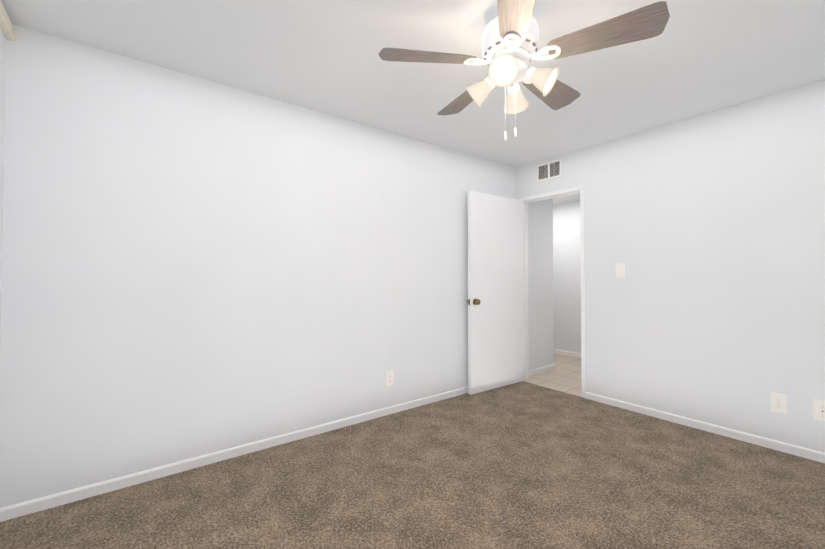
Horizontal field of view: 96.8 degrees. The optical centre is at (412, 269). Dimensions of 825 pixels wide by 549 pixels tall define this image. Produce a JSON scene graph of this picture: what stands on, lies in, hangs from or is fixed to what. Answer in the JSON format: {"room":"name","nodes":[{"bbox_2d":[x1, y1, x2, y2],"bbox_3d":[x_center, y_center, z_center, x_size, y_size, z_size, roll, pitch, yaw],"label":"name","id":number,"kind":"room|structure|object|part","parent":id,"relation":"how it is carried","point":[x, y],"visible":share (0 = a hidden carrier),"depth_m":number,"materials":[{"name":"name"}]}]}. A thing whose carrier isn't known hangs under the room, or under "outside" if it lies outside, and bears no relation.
{"room":"empty bedroom","nodes":[
{"label":"empty bedroom","id":0,"kind":"room"},
{"bbox_2d":[0,28,5,349],"bbox_3d":[-1.088,-0.024,0.489,0.120,2.440,3.180,1,-1,-37],"label":"wall","id":1,"kind":"structure","parent":0,"point":[2,78],"depth_m":1.77,"materials":[{"name":"paint"}]},
{"bbox_2d":[0,509,3,521],"bbox_3d":[-1.072,1.167,0.557,0.012,0.062,3.000,1,-1,-37],"label":"baseboard","id":2,"kind":"structure","parent":1,"relation":"attached to","point":[1,510],"depth_m":1.77,"materials":[{"name":"white paint"}]},
{"bbox_2d":[0,0,14,40],"bbox_3d":[-1.629,-1.173,1.340,0.030,0.057,1.198,1,-1,-37],"label":"window valance","id":3,"kind":"object","parent":1,"relation":"attached to","point":[7,28],"visible":1,"depth_m":1.73,"materials":[{"name":"beige fabric"}]},
{"bbox_2d":[0,24,553,507],"bbox_3d":[-0.183,0.023,3.257,4.920,2.440,0.120,1,-1,-37],"label":"wall","id":4,"kind":"structure","parent":0,"point":[192,266],"depth_m":2.31,"materials":[{"name":"paint"}]},
{"bbox_2d":[0,386,467,520],"bbox_3d":[-0.402,1.207,2.976,4.015,0.062,0.030,1,-1,-37],"label":"baseboard","id":5,"kind":"structure","parent":4,"relation":"attached to","point":[46,502],"depth_m":2.26,"materials":[{"name":"white paint"}]},
{"bbox_2d":[386,370,393,386],"bbox_3d":[-0.196,0.936,3.152,0.082,0.130,0.007,1,-1,-37],"label":"electrical outlet","id":6,"kind":"object","parent":4,"relation":"attached to","point":[390,378],"visible":1,"depth_m":3.15,"materials":[{"name":"white plastic"}]},
{"bbox_2d":[529,364,554,375],"bbox_3d":[1.552,1.233,4.479,0.655,0.062,0.012,1,-1,-37],"label":"baseboard","id":7,"kind":"structure","parent":4,"relation":"attached to","point":[549,367],"depth_m":4.50,"materials":[{"name":"white paint"}]},
{"bbox_2d":[0,381,824,548],"bbox_3d":[0.470,1.248,1.734,4.135,0.060,3.300,1,-1,-37],"label":"floor carpet","id":8,"kind":"object","parent":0,"point":[522,465],"visible":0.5,"depth_m":2.01,"materials":[{"name":"brown carpet"}]},
{"bbox_2d":[1,0,824,167],"bbox_3d":[0.518,-1.272,1.813,4.255,0.100,3.300,1,-1,-37],"label":"ceiling","id":9,"kind":"structure","parent":0,"point":[695,58],"depth_m":2.09,"materials":[{"name":"paint"}]},
{"bbox_2d":[378,0,669,140],"bbox_3d":[0.491,-0.919,1.791,1.192,0.605,1.209,1,-1,-37],"label":"ceiling fan","id":10,"kind":"object","parent":9,"relation":"hanging from","point":[510,40],"visible":1,"depth_m":1.66,"materials":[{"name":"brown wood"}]},
{"bbox_3d":[0.470,-1.064,1.764,0.264,0.317,0.264,1,-1,-37],"label":"motor","id":11,"kind":"part","parent":10,"relation":"part of","materials":[{"name":"white metal"}]},
{"bbox_2d":[524,353,581,396],"bbox_3d":[1.770,1.302,4.904,1.780,0.058,4.800,1,-1,-37],"label":"floor","id":12,"kind":"structure","parent":0,"point":[564,375],"depth_m":4.28,"materials":[{"name":"beige tile"}]},
{"bbox_2d":[553,193,579,204],"bbox_3d":[1.818,-1.058,4.980,1.660,0.100,4.800,1,-1,-37],"label":"ceiling","id":13,"kind":"structure","parent":0,"point":[567,199],"depth_m":5.25,"materials":[{"name":"paint"}]},
{"bbox_2d":[553,201,580,352],"bbox_3d":[2.430,0.060,5.429,0.120,2.440,4.800,1,-1,-37],"label":"wall","id":14,"kind":"structure","parent":0,"point":[566,277],"depth_m":5.48,"materials":[{"name":"paint"}]},
{"bbox_2d":[554,349,580,357],"bbox_3d":[2.377,1.248,5.369,0.012,0.062,4.400,1,-1,-37],"label":"baseboard","id":15,"kind":"structure","parent":14,"relation":"attached to","point":[556,351],"depth_m":5.45,"materials":[{"name":"white paint"}]},
{"bbox_2d":[515,80,824,452],"bbox_3d":[2.197,0.019,2.999,0.120,2.440,3.180,1,-1,-37],"label":"wall","id":16,"kind":"structure","parent":0,"point":[708,229],"depth_m":2.78,"materials":[{"name":"paint"}]},
{"bbox_2d":[537,159,561,181],"bbox_3d":[1.449,-1.050,3.889,0.010,0.177,0.285,1,-1,-37],"label":"air vent","id":17,"kind":"object","parent":16,"relation":"in","point":[549,170],"visible":1,"depth_m":3.88,"materials":[{"name":"white plastic"}]},
{"bbox_2d":[519,186,585,397],"bbox_3d":[1.499,0.218,3.910,0.136,2.072,0.764,1,-1,-37],"label":"door frame","id":18,"kind":"structure","parent":16,"relation":"in","point":[557,194],"depth_m":3.78,"materials":[{"name":"white paint"}]},
{"bbox_2d":[467,191,524,394],"bbox_3d":[0.903,0.229,3.888,0.850,2.025,0.153,1,-1,-35],"label":"door","id":19,"kind":"structure","parent":18,"relation":"attached to","point":[495,301],"depth_m":3.84,"materials":[{"name":"paint"}]},
{"bbox_2d":[616,263,624,277],"bbox_3d":[1.876,0.009,3.307,0.018,0.130,0.082,1,-1,-37],"label":"light switch","id":20,"kind":"object","parent":16,"relation":"attached to","point":[620,270],"visible":1,"depth_m":3.31,"materials":[{"name":"white plastic"}]},
{"bbox_2d":[585,392,824,462],"bbox_3d":[2.348,1.202,2.673,0.012,0.062,2.210,1,-1,-37],"label":"baseboard","id":21,"kind":"structure","parent":16,"relation":"attached to","point":[803,452],"depth_m":2.74,"materials":[{"name":"white paint"}]},
{"bbox_2d":[770,392,786,414],"bbox_3d":[2.493,0.910,2.493,0.007,0.130,0.082,1,-1,-37],"label":"electrical outlet","id":22,"kind":"object","parent":16,"relation":"attached to","point":[778,403],"visible":1,"depth_m":2.49,"materials":[{"name":"white plastic"}]},
{"bbox_2d":[813,399,824,421],"bbox_3d":[2.615,0.903,2.334,0.007,0.130,0.082,1,-1,-37],"label":"outlet","id":23,"kind":"object","parent":16,"relation":"attached to","point":[818,410],"visible":1,"depth_m":2.34,"materials":[{"name":"white plastic"}]}
]}

